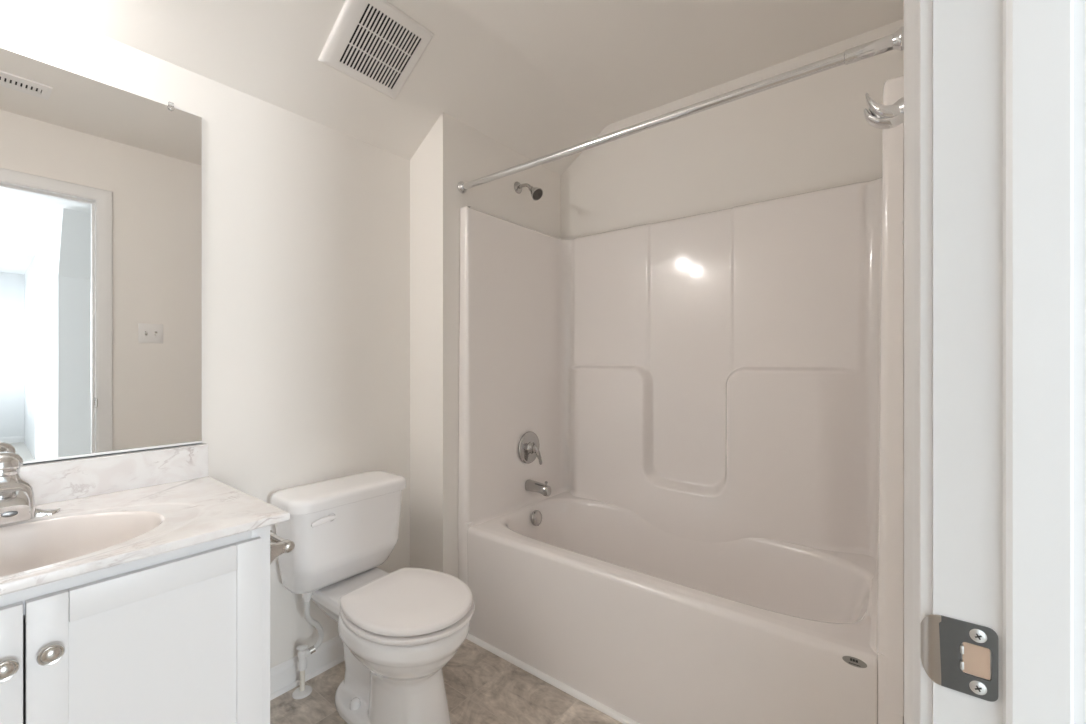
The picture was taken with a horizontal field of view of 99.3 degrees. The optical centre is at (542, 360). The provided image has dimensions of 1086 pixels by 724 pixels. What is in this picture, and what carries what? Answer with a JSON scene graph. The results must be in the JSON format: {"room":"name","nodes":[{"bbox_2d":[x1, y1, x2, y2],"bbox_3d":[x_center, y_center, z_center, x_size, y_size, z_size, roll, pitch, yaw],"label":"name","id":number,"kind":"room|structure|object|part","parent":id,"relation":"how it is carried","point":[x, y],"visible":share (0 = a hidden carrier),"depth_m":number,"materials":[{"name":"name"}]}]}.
{"room":"bathroom","nodes":[
{"label":"bathroom","id":0,"kind":"room"},
{"bbox_2d":[0,0,409,668],"bbox_3d":[-0.970,0.130,1.725,0.100,2.130,2.970,0,0,38],"label":"wall","id":1,"kind":"structure","parent":0,"point":[306,222],"depth_m":1.68,"materials":[{"name":"white paint"}]},
{"bbox_2d":[0,48,202,464],"bbox_3d":[-1.347,-0.262,1.150,0.011,1.058,0.829,0,0,38],"label":"wall mirror","id":2,"kind":"object","parent":1,"relation":"attached to","point":[101,183],"visible":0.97,"depth_m":1.28,"materials":[{"name":"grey mirror"}]},
{"bbox_2d":[19,444,207,505],"bbox_3d":[-1.345,0.321,1.146,0.018,0.104,0.860,0,0,38],"label":"backsplash","id":3,"kind":"structure","parent":1,"relation":"attached to","point":[51,482],"depth_m":1.30,"materials":[{"name":"stone"}]},
{"bbox_2d":[270,635,344,700],"bbox_3d":[-0.847,1.147,1.782,0.025,0.097,0.808,0,0,38],"label":"baseboard","id":4,"kind":"structure","parent":1,"relation":"attached to","point":[285,676],"depth_m":1.73,"materials":[{"name":"white wood"}]},
{"bbox_2d":[270,639,622,723],"bbox_3d":[-0.241,1.245,1.157,1.948,0.100,2.970,0,0,38],"label":"floor","id":5,"kind":"structure","parent":0,"point":[482,687],"depth_m":1.62,"materials":[{"name":"tile"}]},
{"bbox_2d":[0,526,269,723],"bbox_3d":[-1.114,0.795,0.970,0.595,0.800,0.802,0,0,38],"label":"vanity cabinet","id":6,"kind":"object","parent":5,"relation":"on","point":[180,636],"visible":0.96,"depth_m":0.94,"materials":[{"name":"white wood"}]},
{"bbox_3d":[-0.906,0.519,0.774,0.027,0.034,0.034,0,0,38],"label":"knob","id":7,"kind":"part","parent":6,"relation":"part of","materials":[{"name":"silver metal"}]},
{"bbox_3d":[-1.024,0.747,0.658,0.018,0.647,0.373,0,0,38],"label":"door","id":8,"kind":"part","parent":6,"relation":"part of","materials":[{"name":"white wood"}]},
{"bbox_3d":[-0.873,0.519,0.817,0.027,0.034,0.034,0,0,38],"label":"knob","id":9,"kind":"part","parent":6,"relation":"part of","materials":[{"name":"silver metal"}]},
{"bbox_2d":[0,444,289,621],"bbox_3d":[-1.119,0.390,0.972,0.588,0.242,0.864,0,0,38],"label":"countertop","id":10,"kind":"structure","parent":6,"relation":"on","point":[118,509],"depth_m":1.13,"materials":[{"name":"stone"}]},
{"bbox_2d":[0,452,59,524],"bbox_3d":[-1.238,0.295,1.038,0.169,0.160,0.177,0,0,-24],"label":"bathroom faucet","id":11,"kind":"object","parent":10,"relation":"on","point":[17,501],"visible":1,"depth_m":1.06,"materials":[{"name":"silver metal"}]},
{"bbox_3d":[-1.266,0.242,1.077,0.070,0.054,0.070,0,0,38],"label":"handle","id":12,"kind":"part","parent":11,"relation":"part of","materials":[{"name":"silver metal"}]},
{"bbox_3d":[-1.211,0.324,1.034,0.129,0.055,0.077,0,0,38],"label":"spout","id":13,"kind":"part","parent":11,"relation":"part of","materials":[{"name":"silver metal"}]},
{"bbox_3d":[-1.261,0.358,1.073,0.058,0.034,0.188,0,0,38],"label":"deck plate","id":14,"kind":"part","parent":11,"relation":"part of","materials":[{"name":"silver metal"}]},
{"bbox_2d":[0,511,164,621],"bbox_3d":[-1.067,0.442,0.927,0.362,0.135,0.480,0,0,38],"label":"sink","id":15,"kind":"object","parent":10,"relation":"in","point":[38,544],"depth_m":1.08,"materials":[{"name":"white ceramic"}]},
{"bbox_2d":[270,530,294,564],"bbox_3d":[-0.731,0.483,1.223,0.195,0.062,0.072,0,0,38],"label":"toilet paper holder","id":16,"kind":"object","parent":6,"relation":"attached to","point":[278,545],"visible":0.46,"depth_m":1.18,"materials":[{"name":"silver metal"}]},
{"bbox_3d":[-0.682,0.483,1.178,0.062,0.062,0.060,0,0,38],"label":"post","id":17,"kind":"part","parent":16,"relation":"part of","materials":[{"name":"silver metal"}]},
{"bbox_2d":[270,471,474,723],"bbox_3d":[-0.556,0.828,1.574,0.723,0.735,0.447,0,0,38],"label":"toilet","id":18,"kind":"object","parent":5,"relation":"on","point":[398,630],"visible":1,"depth_m":1.53,"materials":[{"name":"white ceramic"}]},
{"bbox_2d":[292,592,323,698],"bbox_3d":[-0.854,1.003,1.666,0.082,0.383,0.094,0,0,8],"label":"water supply line","id":19,"kind":"object","parent":18,"relation":"attached to","point":[303,691],"visible":0.99,"depth_m":1.65,"materials":[{"name":"white plastic"}]},
{"bbox_3d":[-0.865,1.034,1.657,0.038,0.015,0.023,0,0,-3],"label":"valve handle","id":20,"kind":"part","parent":19,"relation":"part of","materials":[{"name":"white plastic"}]},
{"bbox_3d":[-0.749,0.482,1.724,0.234,0.045,0.447,0,0,38],"label":"tank lid","id":21,"kind":"part","parent":18,"relation":"part of","materials":[{"name":"white ceramic"}]},
{"bbox_3d":[-0.752,0.657,1.727,0.217,0.308,0.424,0,0,38],"label":"tank","id":22,"kind":"part","parent":18,"relation":"part of","materials":[{"name":"white ceramic"}]},
{"bbox_3d":[-0.544,1.006,1.587,0.703,0.378,0.366,0,0,38],"label":"bowl","id":23,"kind":"part","parent":18,"relation":"part of","materials":[{"name":"white ceramic"}]},
{"bbox_3d":[-0.427,0.774,1.499,0.413,0.024,0.368,0,0,38],"label":"lid","id":24,"kind":"part","parent":18,"relation":"part of","materials":[{"name":"white plastic"}]},
{"bbox_3d":[-0.423,0.802,1.496,0.416,0.016,0.376,0,0,38],"label":"seat","id":25,"kind":"part","parent":18,"relation":"part of","materials":[{"name":"white plastic"}]},
{"bbox_2d":[458,75,902,723],"bbox_3d":[0.472,0.258,1.860,1.547,1.874,0.781,0,0,38],"label":"bathtub","id":26,"kind":"object","parent":5,"relation":"on","point":[712,402],"visible":0.98,"depth_m":1.89,"materials":[{"name":"white plastic"}]},
{"bbox_3d":[-0.338,0.951,2.029,0.062,0.488,0.040,0,0,38],"label":"leg","id":27,"kind":"part","parent":26,"relation":"part of","materials":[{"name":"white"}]},
{"bbox_2d":[518,431,541,464],"bbox_3d":[-0.046,0.439,2.298,0.070,0.161,0.160,0,0,38],"label":"shower valve","id":28,"kind":"object","parent":26,"relation":"attached to","point":[528,447],"visible":1,"depth_m":2.29,"materials":[{"name":"silver metal"}]},
{"bbox_3d":[-0.029,0.470,2.293,0.051,0.099,0.030,0,0,2],"label":"lever","id":29,"kind":"part","parent":28,"relation":"part of","materials":[{"name":"silver metal"}]},
{"bbox_2d":[531,510,541,525],"bbox_3d":[-0.031,0.782,2.286,0.028,0.075,0.074,0,0,38],"label":"overflow cover","id":30,"kind":"object","parent":26,"relation":"attached to","point":[536,516],"visible":1,"depth_m":2.27,"materials":[{"name":"silver metal"}]},
{"bbox_2d":[525,479,550,496],"bbox_3d":[-0.022,0.626,2.279,0.131,0.070,0.054,0,0,38],"label":"tub spout","id":31,"kind":"object","parent":26,"relation":"attached to","point":[530,485],"visible":1,"depth_m":2.26,"materials":[{"name":"silver metal"}]},
{"bbox_2d":[466,633,639,723],"bbox_3d":[0.232,1.187,1.552,1.547,0.016,0.016,0,0,38],"label":"trim","id":32,"kind":"structure","parent":26,"relation":"attached to","point":[569,690],"depth_m":1.69,"materials":[{"name":"white wood"}]},
{"bbox_2d":[477,492,874,648],"bbox_3d":[0.479,0.901,1.860,1.532,0.358,0.744,0,0,38],"label":"basin","id":33,"kind":"object","parent":26,"relation":"in","point":[820,593],"depth_m":1.89,"materials":[{"name":"white plastic"}]},
{"bbox_3d":[0.839,0.951,1.113,0.050,0.488,0.040,0,0,38],"label":"leg","id":34,"kind":"part","parent":26,"relation":"part of","materials":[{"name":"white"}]},
{"bbox_2d":[17,0,902,174],"bbox_3d":[-0.221,-1.103,1.141,2.000,0.503,2.970,0,0,38],"label":"ceiling","id":35,"kind":"structure","parent":0,"point":[538,78],"depth_m":1.75,"materials":[{"name":"white paint"}]},
{"bbox_2d":[318,0,433,99],"bbox_3d":[-0.584,-1.108,1.630,0.245,0.162,0.303,0,0,38],"label":"exhaust fan","id":36,"kind":"object","parent":35,"relation":"attached to","point":[374,43],"visible":1,"depth_m":1.61,"materials":[{"name":"white plastic"}]},
{"bbox_2d":[410,112,560,577],"bbox_3d":[-0.238,0.061,2.397,0.230,2.268,0.910,0,0,38],"label":"wall","id":37,"kind":"structure","parent":0,"point":[453,151],"depth_m":2.04,"materials":[{"name":"white paint"}]},
{"bbox_2d":[514,182,542,200],"bbox_3d":[-0.070,-0.850,2.299,0.156,0.120,0.068,0,0,38],"label":"showerhead","id":38,"kind":"object","parent":37,"relation":"attached to","point":[536,193],"visible":1,"depth_m":2.28,"materials":[{"name":"silver metal"}]},
{"bbox_3d":[-0.090,-0.870,2.320,0.090,0.042,0.017,0,0,38],"label":"arm","id":39,"kind":"part","parent":38,"relation":"part of","materials":[{"name":"silver metal"}]},
{"bbox_2d":[457,26,903,192],"bbox_3d":[0.249,-0.768,1.574,1.549,0.051,0.051,0,0,38],"label":"shower curtain rod","id":40,"kind":"object","parent":37,"relation":"attached to","point":[895,41],"visible":0.99,"depth_m":1.34,"materials":[{"name":"silver metal"}]},
{"bbox_2d":[561,19,902,238],"bbox_3d":[0.661,-0.080,2.273,2.000,2.550,0.100,0,0,38],"label":"wall","id":41,"kind":"structure","parent":0,"point":[811,133],"depth_m":2.04,"materials":[{"name":"white paint"}]},
{"bbox_2d":[903,0,903,723],"bbox_3d":[0.521,-0.055,0.564,0.121,2.500,2.970,0,0,38],"label":"wall","id":42,"kind":"structure","parent":0,"point":[903,0],"depth_m":1.44,"materials":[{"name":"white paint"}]},
{"bbox_2d":[864,93,903,128],"bbox_3d":[0.678,-0.496,0.904,0.081,0.080,0.058,0,0,38],"label":"robe hook","id":43,"kind":"object","parent":42,"relation":"attached to","point":[880,116],"visible":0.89,"depth_m":0.90,"materials":[{"name":"silver metal"}]},
{"bbox_2d":[904,0,931,723],"bbox_3d":[0.082,0.117,0.088,0.018,2.157,0.894,0,0,38],"label":"trim","id":44,"kind":"structure","parent":42,"relation":"attached to","point":[917,13],"depth_m":0.40,"materials":[{"name":"white wood"}]},
{"bbox_2d":[932,0,1085,723],"bbox_3d":[0.132,0.141,0.050,0.108,2.108,0.796,0,0,38],"label":"door frame","id":45,"kind":"structure","parent":42,"relation":"in","point":[967,35],"depth_m":0.37,"materials":[{"name":"white wood"}]},
{"bbox_2d":[921,614,997,701],"bbox_3d":[0.335,0.238,0.373,0.008,0.057,0.047,0,0,-42],"label":"strike plate","id":46,"kind":"object","parent":45,"relation":"attached to","point":[942,637],"visible":1,"depth_m":0.37,"materials":[{"name":"grey metal"}]},
{"bbox_2d":[1003,0,1072,723],"bbox_3d":[0.136,0.150,0.046,0.036,2.090,0.760,0,0,38],"label":"door frame","id":47,"kind":"structure","parent":42,"relation":"attached to","point":[1037,34],"depth_m":0.34,"materials":[{"name":"white wood"}]}
]}

